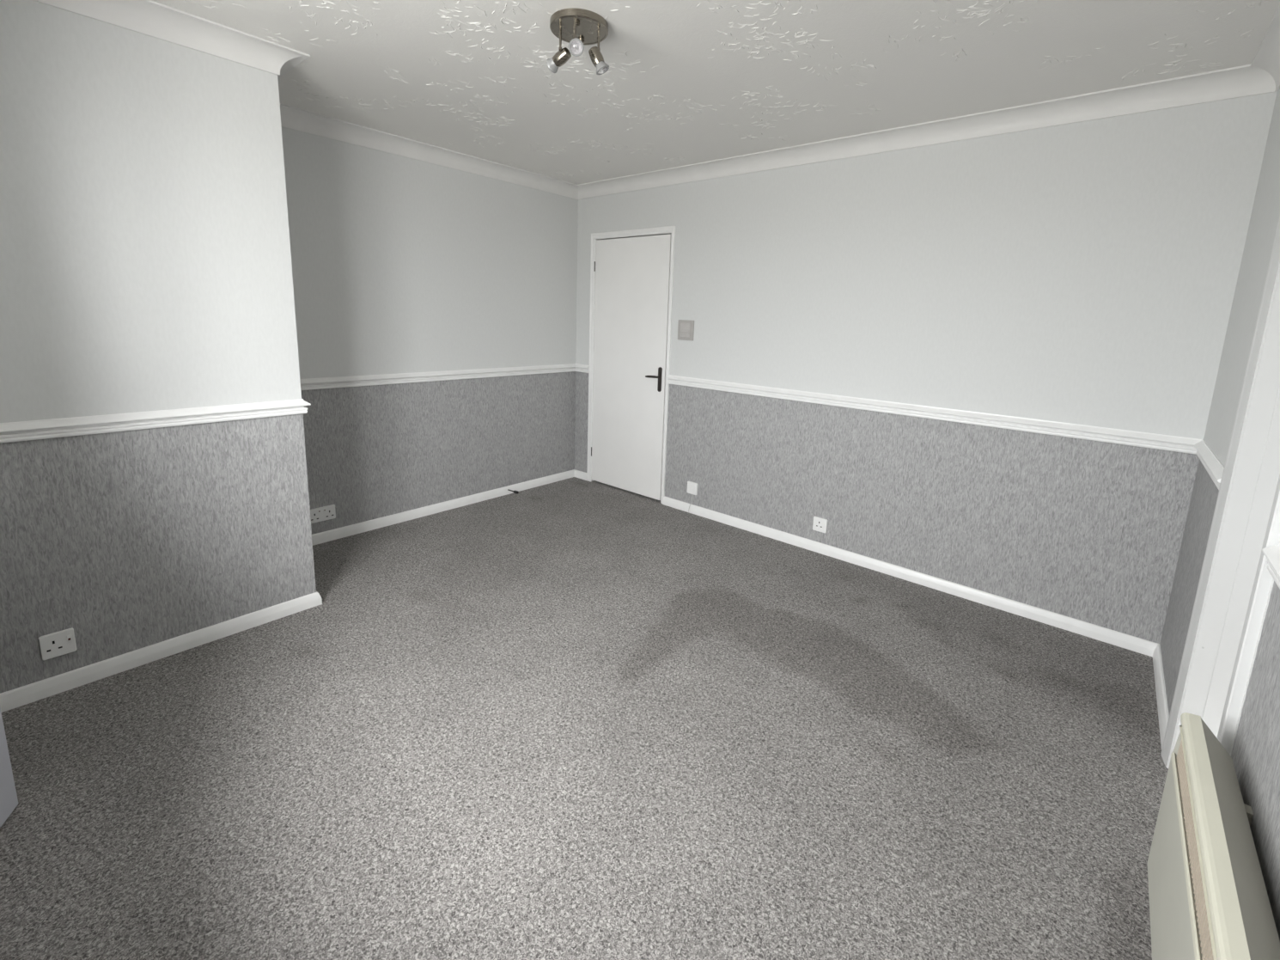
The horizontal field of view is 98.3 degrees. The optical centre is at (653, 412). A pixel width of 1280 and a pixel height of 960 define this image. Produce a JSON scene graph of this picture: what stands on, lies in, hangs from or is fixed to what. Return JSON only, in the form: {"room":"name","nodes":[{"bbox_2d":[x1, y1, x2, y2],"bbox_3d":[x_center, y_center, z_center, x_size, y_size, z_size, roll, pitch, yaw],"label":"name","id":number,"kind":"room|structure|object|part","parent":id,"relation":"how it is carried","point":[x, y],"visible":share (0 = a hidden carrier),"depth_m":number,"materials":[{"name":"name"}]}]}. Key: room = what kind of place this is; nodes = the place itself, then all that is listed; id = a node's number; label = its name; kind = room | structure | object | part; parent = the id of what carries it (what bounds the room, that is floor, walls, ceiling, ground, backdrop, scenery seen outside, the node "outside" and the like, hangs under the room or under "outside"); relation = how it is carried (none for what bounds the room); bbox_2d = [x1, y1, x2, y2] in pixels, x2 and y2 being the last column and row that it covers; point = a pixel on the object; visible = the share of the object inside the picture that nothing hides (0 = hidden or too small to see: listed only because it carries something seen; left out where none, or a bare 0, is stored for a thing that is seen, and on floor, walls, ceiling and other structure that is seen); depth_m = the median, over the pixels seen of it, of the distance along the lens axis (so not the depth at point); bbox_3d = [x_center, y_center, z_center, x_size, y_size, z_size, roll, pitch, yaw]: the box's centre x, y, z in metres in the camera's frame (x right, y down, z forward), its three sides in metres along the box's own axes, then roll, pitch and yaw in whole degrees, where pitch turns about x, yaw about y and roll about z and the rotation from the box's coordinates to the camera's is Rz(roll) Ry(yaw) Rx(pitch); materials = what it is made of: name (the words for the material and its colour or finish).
{"room":"empty living room","nodes":[
{"label":"empty living room","id":0,"kind":"room"},
{"bbox_2d":[0,0,316,693],"bbox_3d":[-2.316,-0.233,2.133,0.858,2.392,1.403,10,13,39],"label":"wall","id":1,"kind":"structure","parent":0,"point":[145,255],"depth_m":2.00,"materials":[{"name":"grey paint"}]},
{"bbox_2d":[38,627,76,660],"bbox_3d":[-2.091,0.812,1.943,0.013,0.088,0.084,10,13,39],"label":"wall socket","id":2,"kind":"object","parent":1,"relation":"attached to","point":[63,642],"visible":1,"depth_m":1.94,"materials":[{"name":"white plastic"}]},
{"bbox_2d":[66,633,72,641],"bbox_3d":[-2.069,0.798,1.960,0.004,0.024,0.012,10,13,39],"label":"rocker switch","id":3,"kind":"object","parent":2,"relation":"attached to","point":[69,636],"depth_m":1.96,"materials":[{"name":"white plastic"}]},
{"bbox_2d":[0,398,310,443],"bbox_3d":[-1.939,0.040,1.949,0.026,0.063,1.309,10,13,39],"label":"trim","id":4,"kind":"structure","parent":1,"relation":"attached to","point":[44,429],"depth_m":2.02,"materials":[{"name":"white paint"}]},
{"bbox_2d":[0,591,322,712],"bbox_3d":[-1.979,0.948,2.107,0.016,0.082,1.299,10,13,39],"label":"baseboard","id":5,"kind":"structure","parent":1,"relation":"attached to","point":[33,691],"depth_m":2.13,"materials":[{"name":"white paint"}]},
{"bbox_2d":[33,0,310,74],"bbox_3d":[-1.844,-1.315,1.716,0.090,0.083,1.373,10,13,39],"label":"trim","id":6,"kind":"structure","parent":1,"relation":"attached to","point":[148,17],"depth_m":1.96,"materials":[{"name":"white paint"}]},
{"bbox_2d":[277,56,309,79],"bbox_3d":[-1.715,-1.436,2.434,0.828,0.083,0.090,10,13,39],"label":"trim","id":7,"kind":"structure","parent":1,"relation":"attached to","point":[289,64],"depth_m":2.27,"materials":[{"name":"white paint"}]},
{"bbox_2d":[281,126,578,534],"bbox_3d":[-1.416,-0.484,3.761,0.120,2.392,2.277,10,13,39],"label":"wall","id":8,"kind":"structure","parent":0,"point":[400,264],"depth_m":3.58,"materials":[{"name":"grey paint"}]},
{"bbox_2d":[310,504,335,523],"bbox_3d":[-1.945,0.595,3.248,0.013,0.084,0.146,10,13,39],"label":"wall socket","id":9,"kind":"object","parent":8,"relation":"attached to","point":[324,513],"visible":0.91,"depth_m":3.25,"materials":[{"name":"white plastic"}]},
{"bbox_2d":[280,103,578,199],"bbox_3d":[-1.294,-1.607,3.496,0.090,0.083,2.277,10,13,39],"label":"trim","id":10,"kind":"structure","parent":8,"relation":"attached to","point":[292,118],"depth_m":3.33,"materials":[{"name":"white paint"}]},
{"bbox_2d":[299,363,575,390],"bbox_3d":[-1.368,-0.254,3.753,0.026,0.063,2.277,10,13,39],"label":"trim","id":11,"kind":"structure","parent":8,"relation":"attached to","point":[370,380],"depth_m":3.61,"materials":[{"name":"white paint"}]},
{"bbox_2d":[311,469,574,545],"bbox_3d":[-1.405,0.652,3.915,0.016,0.082,2.277,10,13,39],"label":"baseboard","id":12,"kind":"structure","parent":8,"relation":"attached to","point":[338,533],"depth_m":3.77,"materials":[{"name":"white paint"}]},
{"bbox_2d":[0,476,1168,959],"bbox_3d":[-0.545,1.045,1.968,3.929,0.001,4.410,10,13,39],"label":"floor","id":13,"kind":"structure","parent":0,"point":[574,717],"depth_m":1.70,"materials":[{"name":"grey carpet"}]},
{"bbox_2d":[151,0,1279,184],"bbox_3d":[-0.265,-1.366,1.812,4.089,0.103,3.840,10,13,39],"label":"ceiling","id":14,"kind":"structure","parent":0,"point":[685,82],"depth_m":2.13,"materials":[{"name":"white paint"}]},
{"bbox_2d":[546,7,609,74],"bbox_3d":[-0.254,-1.244,1.896,0.214,0.171,0.211,10,13,39],"label":"ceiling spotlight","id":15,"kind":"object","parent":14,"relation":"attached to","point":[578,27],"visible":1,"depth_m":1.86,"materials":[{"name":"silver metal"}]},
{"bbox_3d":[-0.313,-1.269,1.869,0.010,0.072,0.010,10,13,39],"label":"stem","id":16,"kind":"part","parent":15,"relation":"part of","materials":[{"name":"silver metal"}]},
{"bbox_3d":[-0.258,-1.257,1.812,0.010,0.072,0.010,10,13,39],"label":"stem","id":17,"kind":"part","parent":15,"relation":"part of","materials":[{"name":"silver metal"}]},
{"bbox_3d":[-0.253,-1.318,1.894,0.197,0.024,0.197,10,13,39],"label":"ceiling plate","id":18,"kind":"part","parent":15,"relation":"part of","materials":[{"name":"silver metal"}]},
{"bbox_3d":[-0.184,-1.264,1.865,0.010,0.072,0.010,10,13,39],"label":"stem","id":19,"kind":"part","parent":15,"relation":"part of","materials":[{"name":"silver metal"}]},
{"bbox_2d":[574,91,1277,643],"bbox_3d":[0.842,-0.347,3.447,4.009,2.392,0.120,10,13,39],"label":"wall","id":20,"kind":"structure","parent":0,"point":[1084,272],"depth_m":2.74,"materials":[{"name":"grey paint"}]},
{"bbox_2d":[574,469,586,480],"bbox_3d":[-0.621,0.539,4.725,0.168,0.082,0.016,10,13,39],"label":"baseboard","id":21,"kind":"structure","parent":20,"relation":"attached to","point":[580,474],"depth_m":4.71,"materials":[{"name":"white paint"}]},
{"bbox_2d":[575,363,588,372],"bbox_3d":[-0.591,-0.367,4.562,0.168,0.063,0.026,10,13,39],"label":"trim","id":22,"kind":"structure","parent":20,"relation":"attached to","point":[581,368],"depth_m":4.56,"materials":[{"name":"white paint"}]},
{"bbox_2d":[586,225,676,504],"bbox_3d":[-0.199,-0.360,4.247,0.830,2.006,0.110,10,13,39],"label":"door","id":23,"kind":"structure","parent":20,"relation":"in","point":[631,279],"depth_m":4.22,"materials":[{"name":"white paint"}]},
{"bbox_3d":[-0.503,-0.413,4.489,0.046,2.006,0.014,10,13,39],"label":"architrave","id":24,"kind":"part","parent":23,"relation":"part of","materials":[{"name":"white paint"}]},
{"bbox_3d":[-0.168,-1.324,4.074,0.830,0.046,0.014,10,13,39],"label":"architrave","id":25,"kind":"part","parent":23,"relation":"part of","materials":[{"name":"white paint"}]},
{"bbox_3d":[-0.006,-0.268,4.057,0.118,0.022,0.050,10,13,39],"label":"lever","id":26,"kind":"part","parent":23,"relation":"part of","materials":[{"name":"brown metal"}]},
{"bbox_3d":[0.048,-0.244,4.051,0.033,0.182,0.008,10,13,39],"label":"handle","id":27,"kind":"part","parent":23,"relation":"part of","materials":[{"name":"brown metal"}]},
{"bbox_3d":[0.106,-0.303,3.990,0.024,2.006,0.013,10,13,39],"label":"architrave","id":28,"kind":"part","parent":23,"relation":"part of","materials":[{"name":"white paint"}]},
{"bbox_2d":[677,319,694,340],"bbox_3d":[0.223,-0.575,3.849,0.135,0.137,0.016,10,13,39],"label":"light switch","id":29,"kind":"object","parent":20,"relation":"attached to","point":[685,328],"visible":1,"depth_m":3.84,"materials":[{"name":"grey plastic"}]},
{"bbox_2d":[680,329,688,333],"bbox_3d":[0.220,-0.567,3.846,0.072,0.032,0.006,10,13,39],"label":"rocker switch","id":30,"kind":"object","parent":29,"relation":"attached to","point":[682,331],"depth_m":3.85,"materials":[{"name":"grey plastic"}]},
{"bbox_2d":[687,481,697,511],"bbox_3d":[0.274,0.607,3.974,0.088,0.224,0.020,10,13,39],"label":"plate","id":31,"kind":"object","parent":20,"relation":"attached to","point":[691,486],"visible":1,"depth_m":3.96,"materials":[{"name":"white plastic"}]},
{"bbox_3d":[0.280,0.539,3.966,0.088,0.088,0.009,10,13,39],"label":"plate","id":32,"kind":"part","parent":31,"relation":"part of","materials":[{"name":"white plastic"}]},
{"bbox_2d":[812,516,828,533],"bbox_3d":[1.014,0.680,3.363,0.086,0.086,0.011,10,13,39],"label":"wall socket","id":33,"kind":"object","parent":20,"relation":"attached to","point":[819,524],"visible":1,"depth_m":3.36,"materials":[{"name":"white plastic"}]},
{"bbox_2d":[663,495,1159,656],"bbox_3d":[1.139,0.856,3.280,2.771,0.082,0.016,10,13,39],"label":"baseboard","id":34,"kind":"structure","parent":20,"relation":"attached to","point":[1126,641],"depth_m":2.95,"materials":[{"name":"white paint"}]},
{"bbox_2d":[577,64,1277,199],"bbox_3d":[0.816,-1.472,3.169,3.769,0.083,0.090,10,13,39],"label":"trim","id":35,"kind":"structure","parent":20,"relation":"attached to","point":[1242,81],"depth_m":2.58,"materials":[{"name":"white paint"}]},
{"bbox_2d":[667,374,1201,454],"bbox_3d":[1.169,-0.051,3.117,2.771,0.063,0.026,10,13,39],"label":"trim","id":36,"kind":"structure","parent":20,"relation":"attached to","point":[1182,444],"depth_m":2.78,"materials":[{"name":"white paint"}]},
{"bbox_2d":[1159,87,1279,939],"bbox_3d":[1.141,0.134,0.759,0.200,2.392,3.680,10,13,39],"label":"wall","id":37,"kind":"structure","parent":0,"point":[1255,754],"depth_m":1.83,"materials":[{"name":"grey paint"}]},
{"bbox_2d":[1152,644,1169,748],"bbox_3d":[1.961,1.086,2.138,0.016,0.082,0.742,10,13,39],"label":"baseboard","id":38,"kind":"structure","parent":37,"relation":"attached to","point":[1163,715],"depth_m":2.11,"materials":[{"name":"white paint"}]},
{"bbox_2d":[1194,438,1224,489],"bbox_3d":[1.990,0.178,1.983,0.026,0.063,0.742,10,13,39],"label":"trim","id":39,"kind":"structure","parent":37,"relation":"attached to","point":[1212,464],"depth_m":1.93,"materials":[{"name":"white paint"}]},
{"bbox_2d":[1147,712,1279,959],"bbox_3d":[0.939,0.885,0.919,0.103,0.396,0.743,10,13,39],"label":"heater","id":40,"kind":"object","parent":37,"relation":"attached to","point":[1209,899],"visible":1,"depth_m":0.95,"materials":[{"name":"beige metal"}]},
{"bbox_3d":[0.902,0.930,0.957,0.010,0.290,0.740,10,13,39],"label":"panel","id":41,"kind":"part","parent":40,"relation":"part of","materials":[{"name":"beige metal"}]},
{"bbox_2d":[1176,740,1213,959],"bbox_3d":[0.910,0.759,0.920,0.011,0.082,0.715,10,13,39],"label":"grille","id":42,"kind":"object","parent":40,"relation":"attached to","point":[1199,921],"depth_m":0.93,"materials":[{"name":"beige metal"}]},
{"bbox_3d":[0.941,0.883,0.917,0.068,0.388,0.738,10,13,39],"label":"casing","id":43,"kind":"part","parent":40,"relation":"part of","materials":[{"name":"beige metal"}]},
{"bbox_2d":[1161,215,1279,767],"bbox_3d":[1.599,0.181,1.347,0.215,2.070,0.726,10,13,39],"label":"door","id":44,"kind":"structure","parent":37,"relation":"in","point":[1235,583],"depth_m":1.62,"materials":[{"name":"white paint"}]},
{"bbox_3d":[1.331,0.200,1.180,0.020,2.070,0.101,10,13,39],"label":"architrave","id":45,"kind":"part","parent":44,"relation":"part of","materials":[{"name":"white paint"}]},
{"bbox_2d":[1250,5,1279,91],"bbox_3d":[1.110,-1.029,0.697,0.090,0.083,3.560,10,13,39],"label":"trim","id":46,"kind":"structure","parent":37,"relation":"attached to","point":[1267,57],"depth_m":1.89,"materials":[{"name":"white paint"}]},
{"bbox_2d":[1261,542,1279,588],"bbox_3d":[0.615,0.412,0.360,0.026,0.063,2.098,10,13,39],"label":"trim","id":47,"kind":"structure","parent":37,"relation":"attached to","point":[1272,553],"depth_m":1.11,"materials":[{"name":"white paint"}]},
{"bbox_3d":[-1.240,0.106,0.424,3.031,2.392,0.120,10,13,39],"label":"wall","id":48,"kind":"structure","parent":0,"visible":0},
{"bbox_2d":[0,707,18,827],"bbox_3d":[-1.583,0.725,1.099,0.040,0.835,0.757,-3,11,-25],"label":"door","id":49,"kind":"structure","parent":48,"relation":"in","point":[9,801],"depth_m":1.47,"materials":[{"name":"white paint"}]}
]}

